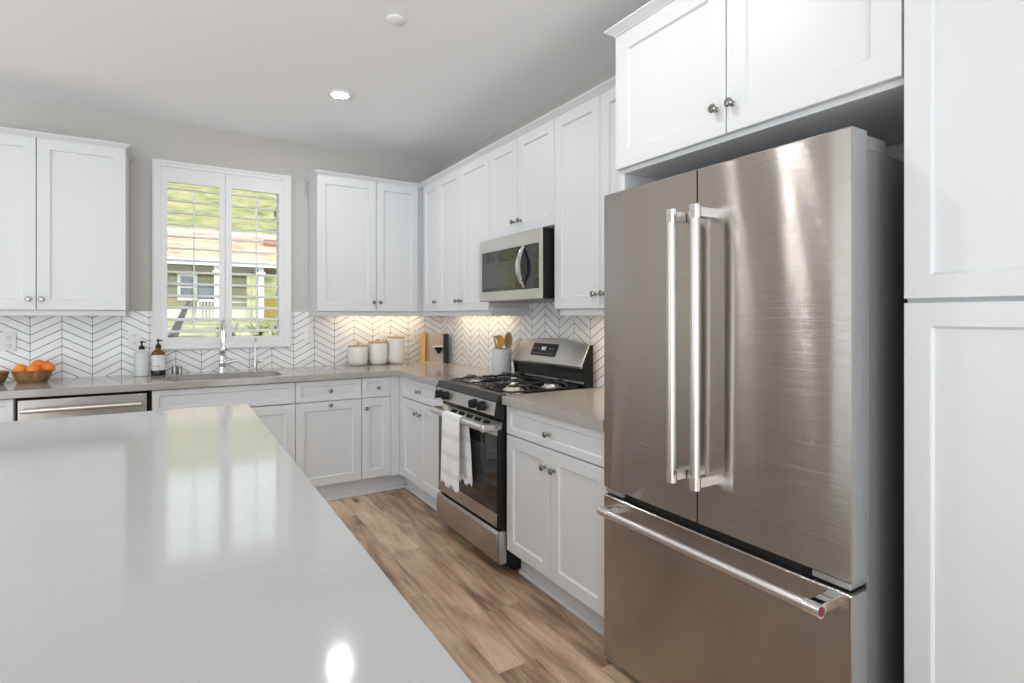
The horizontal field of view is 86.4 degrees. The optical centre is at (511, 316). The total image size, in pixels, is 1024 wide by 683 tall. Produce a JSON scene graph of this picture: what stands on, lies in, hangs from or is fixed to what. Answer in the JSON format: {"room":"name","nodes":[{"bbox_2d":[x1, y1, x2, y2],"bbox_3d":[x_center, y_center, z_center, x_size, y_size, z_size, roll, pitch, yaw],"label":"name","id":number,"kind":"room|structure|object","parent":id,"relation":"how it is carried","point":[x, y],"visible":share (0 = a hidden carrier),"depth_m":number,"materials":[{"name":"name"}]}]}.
{"room":"kitchen","nodes":[
{"label":"kitchen","id":0,"kind":"room"},
{"bbox_2d":[0,95,440,380],"bbox_3d":[-3.240,-0.006,3.448,6.300,2.742,0.160,0,0,-32],"label":"wall","id":1,"kind":"structure","parent":0,"point":[148,138],"depth_m":3.89,"materials":[{"name":"grey paint"}]},
{"bbox_2d":[0,126,133,315],"bbox_3d":[-2.897,-0.546,3.355,0.922,1.086,0.354,0,0,-32],"label":"upper cabinet","id":2,"kind":"object","parent":1,"relation":"attached to","point":[64,199],"visible":1,"depth_m":3.30,"materials":[{"name":"white paint"}]},
{"bbox_2d":[0,311,440,380],"bbox_3d":[-2.023,0.183,4.094,3.250,0.436,0.010,0,0,-32],"label":"backsplash","id":3,"kind":"structure","parent":1,"relation":"attached to","point":[77,346],"depth_m":3.78,"materials":[{"name":"tile"}]},
{"bbox_2d":[0,332,15,350],"bbox_3d":[-3.139,0.157,3.399,0.074,0.116,0.008,0,0,-32],"label":"wall outlet","id":4,"kind":"object","parent":3,"relation":"attached to","point":[7,339],"visible":1,"depth_m":3.40,"materials":[{"name":"white plastic"}]},
{"bbox_2d":[5,335,11,339],"bbox_3d":[-3.138,0.133,3.396,0.032,0.034,0.002,0,0,-32],"label":"receptacle","id":5,"kind":"object","parent":4,"relation":"attached to","point":[7,337],"depth_m":3.40,"materials":[{"name":"grey plastic"}]},
{"bbox_2d":[5,343,11,347],"bbox_3d":[-3.138,0.181,3.396,0.032,0.034,0.002,0,0,-32],"label":"receptacle","id":6,"kind":"object","parent":4,"relation":"attached to","point":[7,345],"depth_m":3.40,"materials":[{"name":"grey plastic"}]},
{"bbox_2d":[128,331,140,347],"bbox_3d":[-2.587,0.157,3.737,0.074,0.116,0.008,0,0,-32],"label":"wall outlet","id":7,"kind":"object","parent":3,"relation":"attached to","point":[134,337],"visible":0.97,"depth_m":3.73,"materials":[{"name":"white plastic"}]},
{"bbox_2d":[304,328,313,342],"bbox_3d":[-1.613,0.150,4.335,0.074,0.116,0.008,0,0,-32],"label":"wall outlet","id":8,"kind":"object","parent":3,"relation":"attached to","point":[308,332],"visible":1,"depth_m":4.33,"materials":[{"name":"white plastic"}]},
{"bbox_2d":[380,327,387,340],"bbox_3d":[-1.093,0.150,4.654,0.074,0.116,0.008,0,0,-32],"label":"wall outlet","id":9,"kind":"object","parent":3,"relation":"attached to","point":[383,330],"visible":0.94,"depth_m":4.65,"materials":[{"name":"white plastic"}]},
{"bbox_2d":[411,327,418,339],"bbox_3d":[-0.856,0.150,4.799,0.074,0.116,0.008,0,0,-32],"label":"wall outlet","id":10,"kind":"object","parent":3,"relation":"attached to","point":[414,330],"visible":1,"depth_m":4.80,"materials":[{"name":"white plastic"}]},
{"bbox_2d":[152,158,291,350],"bbox_3d":[-2.156,-0.427,4.095,0.913,1.346,0.190,0,0,-32],"label":"window","id":11,"kind":"structure","parent":1,"relation":"in","point":[156,163],"depth_m":3.97,"materials":[{"name":"white paint"}]},
{"bbox_2d":[160,166,224,343],"bbox_3d":[-2.295,-0.427,3.927,0.403,1.252,0.081,0,0,-32],"label":"plantation shutter","id":12,"kind":"object","parent":11,"relation":"attached to","point":[167,174],"visible":0.98,"depth_m":3.90,"materials":[{"name":"white paint"}]},
{"bbox_2d":[225,174,284,342],"bbox_3d":[-1.946,-0.427,4.141,0.412,1.252,0.081,0,0,-32],"label":"plantation shutter","id":13,"kind":"object","parent":11,"relation":"attached to","point":[232,182],"visible":0.98,"depth_m":4.11,"materials":[{"name":"white paint"}]},
{"bbox_2d":[305,169,422,315],"bbox_3d":[-1.055,-0.546,4.485,1.167,1.086,0.354,0,0,-32],"label":"upper cabinet","id":14,"kind":"object","parent":1,"relation":"attached to","point":[366,232],"visible":0.94,"depth_m":4.27,"materials":[{"name":"white paint"}]},
{"bbox_2d":[0,0,650,164],"bbox_3d":[-1.472,-1.437,0.567,6.300,0.120,6.900,0,0,-32],"label":"ceiling","id":15,"kind":"structure","parent":0,"point":[431,87],"depth_m":2.94,"materials":[{"name":"white paint"}]},
{"bbox_2d":[326,89,352,99],"bbox_3d":[-1.068,-1.373,3.385,0.160,0.007,0.160,0,0,-32],"label":"recessed light","id":16,"kind":"object","parent":15,"relation":"in","point":[338,94],"visible":1,"depth_m":3.38,"materials":[{"name":"white paint"}]},
{"bbox_2d":[386,14,405,25],"bbox_3d":[-0.537,-1.372,2.526,0.088,0.010,0.088,0,0,-32],"label":"cover plate","id":17,"kind":"object","parent":15,"relation":"attached to","point":[394,19],"visible":1,"depth_m":2.51,"materials":[{"name":"white paint"}]},
{"bbox_2d":[326,487,639,682],"bbox_3d":[-1.472,1.316,0.567,6.400,0.002,7.000,0,0,-32],"label":"floor","id":18,"kind":"structure","parent":0,"point":[497,625],"depth_m":2.49,"materials":[{"name":"brown wood"}]},
{"bbox_2d":[0,398,16,421],"bbox_3d":[-3.044,0.879,3.084,0.453,0.872,0.640,0,0,-32],"label":"base cabinet","id":19,"kind":"object","parent":18,"relation":"on","point":[8,407],"visible":0.05,"depth_m":2.94,"materials":[{"name":"white paint"}]},
{"bbox_2d":[0,362,514,398],"bbox_3d":[-1.656,0.422,3.486,3.239,0.042,1.409,0,0,-32],"label":"countertop","id":20,"kind":"structure","parent":19,"relation":"on","point":[428,373],"depth_m":3.63,"materials":[{"name":"beige stone"}]},
{"bbox_2d":[0,370,9,383],"bbox_3d":[-3.070,0.363,3.194,0.190,0.075,0.190,0,0,-32],"label":"wooden bowl","id":21,"kind":"object","parent":20,"relation":"on","point":[4,374],"visible":1,"depth_m":3.21,"materials":[{"name":"brown wood"}]},
{"bbox_2d":[11,370,51,383],"bbox_3d":[-2.906,0.363,3.306,0.196,0.075,0.196,0,0,-32],"label":"wooden bowl","id":22,"kind":"object","parent":20,"relation":"on","point":[28,377],"visible":0.88,"depth_m":3.24,"materials":[{"name":"brown wood"}]},
{"bbox_2d":[13,364,26,371],"bbox_3d":[-2.936,0.320,3.259,0.070,0.067,0.070,0,0,-32],"label":"orange","id":23,"kind":"object","parent":22,"relation":"in","point":[19,368],"visible":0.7,"depth_m":3.24,"materials":[{"name":"orange food"}]},
{"bbox_2d":[26,364,40,370],"bbox_3d":[-2.868,0.320,3.268,0.070,0.067,0.070,0,0,-32],"label":"orange","id":24,"kind":"object","parent":22,"relation":"in","point":[33,367],"visible":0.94,"depth_m":3.25,"materials":[{"name":"orange food"}]},
{"bbox_2d":[31,360,44,366],"bbox_3d":[-2.902,0.298,3.341,0.070,0.067,0.070,0,0,-32],"label":"orange","id":25,"kind":"object","parent":22,"relation":"in","point":[40,363],"visible":0.52,"depth_m":3.32,"materials":[{"name":"orange food"}]},
{"bbox_2d":[41,362,54,372],"bbox_3d":[-2.839,0.316,3.336,0.070,0.067,0.070,0,0,-32],"label":"orange","id":26,"kind":"object","parent":22,"relation":"in","point":[47,366],"visible":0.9,"depth_m":3.32,"materials":[{"name":"orange food"}]},
{"bbox_2d":[134,341,148,376],"bbox_3d":[-2.486,0.283,3.661,0.086,0.236,0.086,0,0,-32],"label":"soap bottle","id":27,"kind":"object","parent":20,"relation":"on","point":[141,357],"visible":1,"depth_m":3.63,"materials":[{"name":"grey plastic"}]},
{"bbox_2d":[151,339,165,375],"bbox_3d":[-2.410,0.279,3.716,0.086,0.244,0.086,0,0,-32],"label":"soap bottle","id":28,"kind":"object","parent":20,"relation":"on","point":[158,356],"visible":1,"depth_m":3.69,"materials":[{"name":"orange glass"}]},
{"bbox_2d":[172,365,181,373],"bbox_3d":[-2.331,0.371,3.794,0.063,0.060,0.036,0,0,-32],"label":"air gap cap","id":29,"kind":"object","parent":20,"relation":"on","point":[175,369],"visible":1,"depth_m":3.78,"materials":[{"name":"silver metal"}]},
{"bbox_2d":[166,377,280,406],"bbox_3d":[-1.940,0.539,3.691,0.720,0.191,0.455,0,0,-32],"label":"sink","id":30,"kind":"object","parent":20,"relation":"in","point":[247,377],"visible":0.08,"depth_m":3.61,"materials":[{"name":"grey metal"}]},
{"bbox_2d":[218,318,240,371],"bbox_3d":[-2.011,0.205,3.892,0.144,0.390,0.224,0,0,-32],"label":"kitchen faucet","id":31,"kind":"object","parent":20,"relation":"on","point":[222,362],"visible":1,"depth_m":3.92,"materials":[{"name":"silver metal"}]},
{"bbox_2d":[252,337,263,369],"bbox_3d":[-1.899,0.278,4.051,0.072,0.245,0.098,0,0,10],"label":"tap","id":32,"kind":"object","parent":20,"relation":"on","point":[255,360],"visible":1,"depth_m":4.06,"materials":[{"name":"silver metal"}]},
{"bbox_2d":[348,342,367,365],"bbox_3d":[-1.256,0.306,4.447,0.159,0.190,0.159,0,0,-32],"label":"canister","id":33,"kind":"object","parent":20,"relation":"on","point":[357,354],"visible":1,"depth_m":4.38,"materials":[{"name":"white ceramic"}]},
{"bbox_2d":[368,339,387,364],"bbox_3d":[-1.114,0.294,4.535,0.155,0.214,0.155,0,0,-32],"label":"canister","id":34,"kind":"object","parent":20,"relation":"on","point":[377,350],"visible":1,"depth_m":4.47,"materials":[{"name":"white ceramic"}]},
{"bbox_2d":[387,336,404,363],"bbox_3d":[-0.983,0.286,4.615,0.149,0.229,0.149,0,0,-32],"label":"canister","id":35,"kind":"object","parent":20,"relation":"on","point":[396,344],"visible":0.99,"depth_m":4.55,"materials":[{"name":"white ceramic"}]},
{"bbox_2d":[420,333,448,362],"bbox_3d":[-0.673,0.275,4.734,0.230,0.252,0.095,0,0,5],"label":"stand","id":36,"kind":"object","parent":20,"relation":"on","point":[434,348],"visible":0.99,"depth_m":4.75,"materials":[{"name":"brown wood"}]},
{"bbox_2d":[492,348,510,374],"bbox_3d":[-0.071,0.311,3.714,0.134,0.180,0.134,0,0,-32],"label":"utensil crock","id":37,"kind":"object","parent":20,"relation":"on","point":[501,362],"visible":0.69,"depth_m":3.66,"materials":[{"name":"grey ceramic"}]},
{"bbox_2d":[493,335,500,348],"bbox_3d":[-0.087,0.254,3.748,0.090,0.255,0.028,0,0,22],"label":"slotted turner","id":38,"kind":"object","parent":37,"relation":"in","point":[497,336],"visible":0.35,"depth_m":3.75,"materials":[{"name":"brown wood"}]},
{"bbox_2d":[497,336,504,348],"bbox_3d":[-0.077,0.257,3.702,0.051,0.248,0.019,0,0,-9],"label":"serving spoon","id":39,"kind":"object","parent":37,"relation":"in","point":[500,341],"visible":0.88,"depth_m":3.70,"materials":[{"name":"orange wood"}]},
{"bbox_2d":[504,332,511,340],"bbox_3d":[-0.040,0.244,3.715,0.078,0.275,0.028,0,0,35],"label":"wooden spoon","id":40,"kind":"object","parent":37,"relation":"in","point":[508,334],"visible":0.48,"depth_m":3.70,"materials":[{"name":"brown wood"}]},
{"bbox_2d":[505,337,512,348],"bbox_3d":[-0.059,0.261,3.688,0.033,0.245,0.164,0,0,-43],"label":"wooden spoon","id":41,"kind":"object","parent":37,"relation":"in","point":[508,342],"visible":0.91,"depth_m":3.65,"materials":[{"name":"brown wood"}]},
{"bbox_2d":[17,390,151,420],"bbox_3d":[-2.573,0.881,3.344,0.613,0.868,0.654,0,0,-32],"label":"dishwasher","id":42,"kind":"object","parent":18,"relation":"on","point":[33,408],"visible":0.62,"depth_m":3.10,"materials":[{"name":"silver metal"}]},
{"bbox_2d":[152,382,294,461],"bbox_3d":[-1.973,0.879,3.741,0.814,0.872,0.640,0,0,-32],"label":"base cabinet","id":43,"kind":"object","parent":18,"relation":"on","point":[279,420],"visible":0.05,"depth_m":3.59,"materials":[{"name":"white paint"}]},
{"bbox_2d":[295,378,360,500],"bbox_3d":[-1.432,0.879,4.073,0.453,0.872,0.640,0,0,-32],"label":"base cabinet","id":44,"kind":"object","parent":18,"relation":"on","point":[327,412],"visible":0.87,"depth_m":3.84,"materials":[{"name":"white paint"}]},
{"bbox_2d":[358,376,405,494],"bbox_3d":[-1.081,0.879,4.289,0.368,0.872,0.640,0,0,-32],"label":"base cabinet","id":45,"kind":"object","parent":18,"relation":"on","point":[380,396],"visible":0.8,"depth_m":4.03,"materials":[{"name":"white paint"}]},
{"bbox_2d":[400,377,442,510],"bbox_3d":[-0.413,0.879,3.943,0.640,0.872,0.879,0,0,-32],"label":"base cabinet","id":46,"kind":"object","parent":18,"relation":"on","point":[419,427],"visible":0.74,"depth_m":3.77,"materials":[{"name":"white paint"}]},
{"bbox_2d":[430,338,592,569],"bbox_3d":[-0.028,0.725,3.212,0.711,1.180,0.752,0,0,-32],"label":"gas range","id":47,"kind":"object","parent":18,"relation":"on","point":[478,512],"visible":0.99,"depth_m":3.02,"materials":[{"name":"silver metal"}]},
{"bbox_2d":[440,410,472,491],"bbox_3d":[-0.311,0.753,3.032,0.063,0.423,0.291,0,0,-32],"label":"dish towel","id":48,"kind":"object","parent":47,"relation":"hanging from","point":[456,463],"visible":0.99,"depth_m":3.01,"materials":[{"name":"white fabric"}]},
{"bbox_2d":[453,377,585,401],"bbox_3d":[-0.011,0.415,3.223,0.612,0.039,0.746,0,0,-32],"label":"cooktop","id":49,"kind":"object","parent":47,"relation":"in","point":[486,391],"depth_m":3.06,"materials":[{"name":"black metal"}]},
{"bbox_2d":[513,338,586,368],"bbox_3d":[0.223,0.214,3.366,0.090,0.158,0.728,0,0,-32],"label":"control panel","id":50,"kind":"object","parent":47,"relation":"attached to","point":[555,353],"depth_m":3.31,"materials":[{"name":"silver metal"}]},
{"bbox_2d":[507,406,608,635],"bbox_3d":[0.419,0.879,2.587,0.640,0.872,0.762,0,0,-32],"label":"base cabinet","id":51,"kind":"object","parent":18,"relation":"on","point":[556,489],"visible":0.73,"depth_m":2.40,"materials":[{"name":"white paint"}]},
{"bbox_2d":[502,387,603,430],"bbox_3d":[0.420,0.422,2.589,0.637,0.042,0.768,0,0,-32],"label":"countertop","id":52,"kind":"structure","parent":51,"relation":"on","point":[583,407],"depth_m":2.51,"materials":[{"name":"beige stone"}]},
{"bbox_2d":[597,126,907,682],"bbox_3d":[0.812,0.428,1.837,0.737,1.774,0.903,0,0,-32],"label":"refrigerator","id":53,"kind":"object","parent":18,"relation":"on","point":[752,511],"visible":0.99,"depth_m":1.52,"materials":[{"name":"grey metal"}]},
{"bbox_2d":[904,0,1023,682],"bbox_3d":[1.370,0.082,1.113,0.559,2.466,0.799,0,0,-32],"label":"pantry cabinet","id":54,"kind":"object","parent":18,"relation":"on","point":[964,59],"visible":1,"depth_m":1.23,"materials":[{"name":"white paint"}]},
{"bbox_3d":[-1.070,0.879,1.189,1.135,0.872,2.340,0,0,-32],"label":"cabinet","id":55,"kind":"object","parent":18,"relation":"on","visible":0},
{"bbox_2d":[0,404,471,682],"bbox_3d":[-1.091,0.422,1.164,1.194,0.042,2.420,0,0,-32],"label":"countertop","id":56,"kind":"structure","parent":55,"relation":"on","point":[185,545],"depth_m":0.88,"materials":[{"name":"grey stone"}]},
{"bbox_2d":[441,64,903,170],"bbox_3d":[1.188,-0.006,2.111,0.150,2.742,6.750,0,0,-32],"label":"wall","id":57,"kind":"structure","parent":0,"point":[896,151],"depth_m":3.48,"materials":[{"name":"grey paint"}]},
{"bbox_2d":[420,148,529,315],"bbox_3d":[-0.329,-0.545,4.090,0.343,1.088,1.183,0,0,-32],"label":"upper cabinet","id":58,"kind":"object","parent":57,"relation":"attached to","point":[456,198],"visible":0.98,"depth_m":3.91,"materials":[{"name":"white paint"}]},
{"bbox_2d":[485,112,554,239],"bbox_3d":[0.158,-0.788,3.296,0.343,0.602,0.720,0,0,-32],"label":"upper cabinet","id":59,"kind":"object","parent":57,"relation":"attached to","point":[521,162],"visible":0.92,"depth_m":3.18,"materials":[{"name":"white paint"}]},
{"bbox_2d":[480,227,554,302],"bbox_3d":[0.117,-0.282,3.281,0.429,0.386,0.700,0,0,-32],"label":"microwave","id":60,"kind":"object","parent":59,"relation":"attached to","point":[518,267],"visible":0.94,"depth_m":3.08,"materials":[{"name":"silver metal"}]},
{"bbox_2d":[441,302,603,387],"bbox_3d":[0.128,0.255,3.686,0.010,0.720,2.935,0,0,-32],"label":"backsplash","id":61,"kind":"structure","parent":57,"relation":"attached to","point":[471,341],"depth_m":3.80,"materials":[{"name":"tile"}]},
{"bbox_2d":[550,76,618,315],"bbox_3d":[0.531,-0.546,2.687,0.343,1.086,0.706,0,0,-32],"label":"upper cabinet","id":62,"kind":"object","parent":57,"relation":"attached to","point":[585,125],"visible":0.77,"depth_m":2.71,"materials":[{"name":"white paint"}]},
{"bbox_2d":[604,0,903,190],"bbox_3d":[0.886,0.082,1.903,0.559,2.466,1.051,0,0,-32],"label":"upper cabinet","id":63,"kind":"object","parent":57,"relation":"attached to","point":[700,83],"visible":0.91,"depth_m":1.72,"materials":[{"name":"white paint"}]},
{"label":"outside","id":64,"kind":"structure","parent":0,"visible":0},
{"bbox_2d":[167,183,275,306],"bbox_3d":[-38.031,-13.624,65.893,100.000,28.415,77.000,0,0,-32],"label":"hillside","id":65,"kind":"structure","parent":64,"point":[171,194],"depth_m":62.89,"materials":[{"name":"green plant"}]},
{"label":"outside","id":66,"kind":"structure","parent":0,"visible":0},
{"bbox_2d":[167,321,276,336],"bbox_3d":[-9.321,0.447,19.098,44.000,1.120,32.800,0,0,-32],"label":"lawn","id":67,"kind":"structure","parent":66,"point":[187,325],"depth_m":18.80,"materials":[{"name":"plant"}]},
{"bbox_2d":[168,301,189,336],"bbox_3d":[-6.092,0.260,9.826,0.516,1.074,0.193,0,0,-34],"label":"leaning trunk","id":68,"kind":"object","parent":67,"relation":"on","point":[177,325],"visible":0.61,"depth_m":9.84,"materials":[{"name":"black plant"}]},
{"bbox_2d":[167,228,275,317],"bbox_3d":[-17.464,-2.185,29.119,12.600,5.000,9.200,0,0,-32],"label":"house","id":69,"kind":"structure","parent":67,"relation":"on","point":[171,241],"depth_m":27.00,"materials":[{"name":"yellow"}]},
{"bbox_2d":[264,240,275,246],"bbox_3d":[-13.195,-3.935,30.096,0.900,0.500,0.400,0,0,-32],"label":"roof","id":70,"kind":"object","parent":69,"relation":"attached to","point":[265,244],"depth_m":29.82,"materials":[{"name":"brown ceramic"}]},
{"bbox_2d":[215,322,239,336],"bbox_3d":[-6.672,0.388,12.934,0.554,0.534,0.610,0,0,37],"label":"shrub","id":71,"kind":"object","parent":67,"relation":"on","point":[237,324],"visible":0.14,"depth_m":12.93,"materials":[{"name":"green plant"}]},
{"bbox_2d":[236,321,271,335],"bbox_3d":[-6.693,0.349,14.177,0.921,0.604,0.437,0,0,-32],"label":"shrub","id":72,"kind":"object","parent":67,"relation":"on","point":[246,326],"visible":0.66,"depth_m":14.14,"materials":[{"name":"green plant"}]},
{"bbox_2d":[264,295,275,317],"bbox_3d":[-12.216,-0.420,29.552,2.680,1.370,0.130,0,0,-32],"label":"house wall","id":73,"kind":"structure","parent":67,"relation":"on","point":[267,302],"depth_m":29.08,"materials":[{"name":"yellow"}]},
{"bbox_2d":[264,323,276,334],"bbox_3d":[-5.130,0.423,12.259,0.839,0.568,0.453,0,0,-32],"label":"shrub","id":74,"kind":"object","parent":67,"relation":"on","point":[274,326],"visible":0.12,"depth_m":12.12,"materials":[{"name":"green plant"}]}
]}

